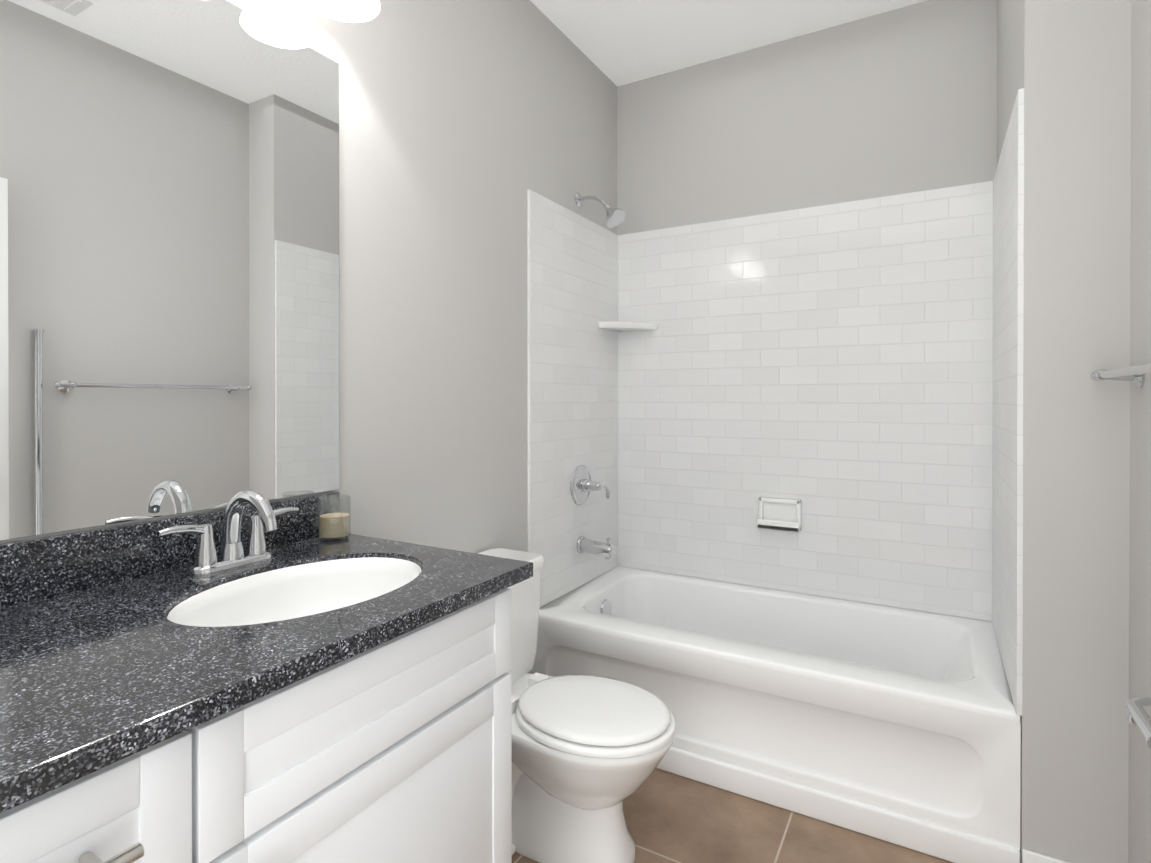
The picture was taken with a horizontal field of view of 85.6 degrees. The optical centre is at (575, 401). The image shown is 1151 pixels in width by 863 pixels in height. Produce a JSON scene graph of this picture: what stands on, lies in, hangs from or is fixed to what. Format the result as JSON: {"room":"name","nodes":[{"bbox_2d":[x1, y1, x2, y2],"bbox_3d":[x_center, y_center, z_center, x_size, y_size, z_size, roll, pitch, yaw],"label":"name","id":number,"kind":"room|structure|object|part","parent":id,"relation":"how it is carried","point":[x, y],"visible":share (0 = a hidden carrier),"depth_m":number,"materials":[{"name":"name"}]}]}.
{"room":"bathroom","nodes":[
{"label":"bathroom","id":0,"kind":"room"},
{"bbox_2d":[0,0,616,673],"bbox_3d":[-0.773,-0.140,1.408,0.100,2.740,3.933,0,0,30],"label":"wall","id":1,"kind":"structure","parent":0,"point":[466,126],"depth_m":1.94,"materials":[{"name":"grey paint"}]},
{"bbox_2d":[0,0,339,540],"bbox_3d":[-0.994,-0.315,0.913,0.006,1.085,1.556,0,0,30],"label":"mirror","id":2,"kind":"object","parent":1,"relation":"attached to","point":[169,257],"visible":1,"depth_m":1.22,"materials":[{"name":"clear glass"}]},
{"bbox_2d":[0,492,339,604],"bbox_3d":[-0.989,0.283,0.906,0.021,0.100,1.544,0,0,30],"label":"backsplash","id":3,"kind":"structure","parent":1,"relation":"attached to","point":[30,569],"depth_m":1.18,"materials":[{"name":"black stone"}]},
{"bbox_2d":[305,0,379,22],"bbox_3d":[-0.679,-1.029,1.257,0.212,0.190,0.710,0,0,30],"label":"sconce","id":4,"kind":"object","parent":1,"relation":"attached to","point":[354,11],"visible":1,"depth_m":1.52,"materials":[{"name":"white glass"}]},
{"bbox_2d":[527,190,617,606],"bbox_3d":[0.016,-0.001,2.667,0.012,1.588,0.766,0,0,30],"label":"wall tile","id":5,"kind":"structure","parent":1,"relation":"attached to","point":[572,347],"depth_m":2.58,"materials":[{"name":"white tile"}]},
{"bbox_2d":[571,465,609,504],"bbox_3d":[0.068,0.360,2.643,0.106,0.170,0.174,0,0,30],"label":"shower valve","id":6,"kind":"object","parent":5,"relation":"attached to","point":[583,485],"visible":1,"depth_m":2.63,"materials":[{"name":"silver metal"}]},
{"bbox_2d":[576,536,615,559],"bbox_3d":[0.091,0.617,2.629,0.161,0.087,0.072,0,0,30],"label":"tub spout","id":7,"kind":"object","parent":5,"relation":"attached to","point":[607,550],"visible":1,"depth_m":2.60,"materials":[{"name":"silver metal"}]},
{"bbox_2d":[575,192,625,227],"bbox_3d":[0.106,-0.810,2.614,0.222,0.170,0.094,0,0,30],"label":"shower head","id":8,"kind":"object","parent":1,"relation":"attached to","point":[615,217],"visible":1,"depth_m":2.59},
{"bbox_2d":[530,0,926,86],"bbox_3d":[0.018,-1.558,0.948,1.925,0.100,3.933,0,0,30],"label":"ceiling","id":9,"kind":"structure","parent":0,"point":[617,43],"depth_m":2.50,"materials":[{"name":"white paint"}]},
{"bbox_2d":[512,768,951,862],"bbox_3d":[0.018,1.282,0.959,1.925,0.100,3.933,0,0,30],"label":"floor","id":10,"kind":"structure","parent":0,"point":[671,817],"depth_m":1.77,"materials":[{"name":"tile"}]},
{"bbox_2d":[0,577,530,862],"bbox_3d":[-0.734,0.803,0.760,0.610,0.860,1.511,0,0,30],"label":"bathroom vanity","id":11,"kind":"object","parent":10,"relation":"on","point":[399,750],"depth_m":0.90,"materials":[{"name":"white wood"}]},
{"bbox_2d":[0,533,532,808],"bbox_3d":[-0.734,0.348,0.760,0.609,0.030,1.544,0,0,30],"label":"countertop","id":12,"kind":"structure","parent":11,"relation":"on","point":[96,675],"depth_m":0.89,"materials":[{"name":"black stone"}]},
{"bbox_2d":[157,489,298,575],"bbox_3d":[-0.646,0.252,1.228,0.164,0.158,0.285,0,0,30],"label":"faucet","id":13,"kind":"object","parent":12,"relation":"on","point":[256,560],"depth_m":1.23,"materials":[{"name":"silver metal"}]},
{"bbox_2d":[166,557,421,626],"bbox_3d":[-0.486,0.432,1.137,0.334,0.184,0.462,0,0,30],"label":"sink","id":14,"kind":"object","parent":12,"relation":"in","point":[297,591],"depth_m":1.25,"materials":[{"name":"white ceramic"}]},
{"bbox_2d":[318,494,350,540],"bbox_3d":[-0.580,0.280,1.495,0.074,0.100,0.074,0,0,30],"label":"candle","id":15,"kind":"object","parent":12,"relation":"on","point":[335,524],"visible":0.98,"depth_m":1.47,"materials":[{"name":"beige wax"}]},
{"bbox_2d":[478,548,675,862],"bbox_3d":[-0.075,0.869,1.765,0.738,0.726,0.472,0,0,30],"label":"toilet","id":16,"kind":"object","parent":10,"relation":"on","point":[589,752],"visible":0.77,"depth_m":1.63,"materials":[{"name":"white ceramic"}]},
{"bbox_3d":[-0.301,0.685,1.894,0.216,0.359,0.472,0,0,30],"label":"tank","id":17,"kind":"part","parent":16,"relation":"part of","materials":[{"name":"white ceramic"}]},
{"bbox_3d":[0.038,0.840,1.700,0.478,0.046,0.372,0,0,30],"label":"seat","id":18,"kind":"part","parent":16,"relation":"part of","materials":[{"name":"white ceramic"}]},
{"bbox_2d":[529,566,1020,862],"bbox_3d":[0.666,1.012,2.290,1.516,0.430,0.772,0,0,30],"label":"bathtub","id":19,"kind":"object","parent":10,"relation":"on","point":[898,726],"visible":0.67,"depth_m":1.93,"materials":[{"name":"white ceramic"}]},
{"bbox_2d":[617,0,996,234],"bbox_3d":[0.885,-0.145,2.666,1.520,2.740,0.100,0,0,30],"label":"wall","id":20,"kind":"structure","parent":0,"point":[902,100],"depth_m":2.54,"materials":[{"name":"grey paint"}]},
{"bbox_2d":[598,321,658,331],"bbox_3d":[0.244,-0.344,2.841,0.212,0.028,0.212,0,0,30],"label":"corner shelf","id":21,"kind":"object","parent":20,"relation":"attached to","point":[625,326],"visible":1,"depth_m":2.82,"materials":[{"name":"white ceramic"}]},
{"bbox_2d":[618,181,992,620],"bbox_3d":[0.857,-0.001,2.618,1.496,1.588,0.012,0,0,30],"label":"wall tile","id":22,"kind":"structure","parent":20,"relation":"attached to","point":[830,366],"depth_m":2.53,"materials":[{"name":"white tile"}]},
{"bbox_2d":[757,497,801,532],"bbox_3d":[0.847,0.471,2.586,0.170,0.128,0.058,0,0,30],"label":"soap dish","id":23,"kind":"object","parent":22,"relation":"attached to","point":[780,514],"visible":1,"depth_m":2.58,"materials":[{"name":"white ceramic"}]},
{"bbox_2d":[997,0,1130,862],"bbox_3d":[1.482,-0.141,1.873,0.305,2.740,0.879,0,0,30],"label":"wall","id":24,"kind":"structure","parent":0,"point":[1065,65],"depth_m":1.52,"materials":[{"name":"grey paint"}]},
{"bbox_2d":[992,88,1023,715],"bbox_3d":[1.321,0.002,1.911,0.012,1.588,0.775,0,0,30],"label":"wall tile","id":25,"kind":"structure","parent":24,"relation":"attached to","point":[1007,414],"depth_m":1.75,"materials":[{"name":"white tile"}]},
{"bbox_2d":[1022,849,1070,862],"bbox_3d":[-0.175,1.184,0.622,1.725,0.100,2.956,0,0,30],"label":"baseboard","id":26,"kind":"structure","parent":24,"relation":"attached to","point":[1028,856],"depth_m":1.55,"materials":[{"name":"white wood"}]},
{"bbox_2d":[1128,0,1150,862],"bbox_3d":[0.590,-0.134,0.117,0.100,2.740,3.054,0,0,30],"label":"wall","id":27,"kind":"structure","parent":0,"point":[1139,827],"depth_m":1.39,"materials":[{"name":"grey paint"}]},
{"bbox_2d":[1091,364,1150,387],"bbox_3d":[1.056,-0.054,1.108,0.082,0.052,0.809,0,0,30],"label":"towel bar","id":28,"kind":"object","parent":27,"relation":"attached to","point":[1135,375],"visible":0.98,"depth_m":1.36,"materials":[{"name":"silver metal"}]},
{"bbox_2d":[1126,697,1150,748],"bbox_3d":[1.089,0.602,1.164,0.078,0.065,0.223,0,0,30],"label":"paper holder","id":29,"kind":"object","parent":27,"relation":"attached to","point":[1137,715],"visible":1,"depth_m":1.17,"materials":[{"name":"silver metal"}]}
]}

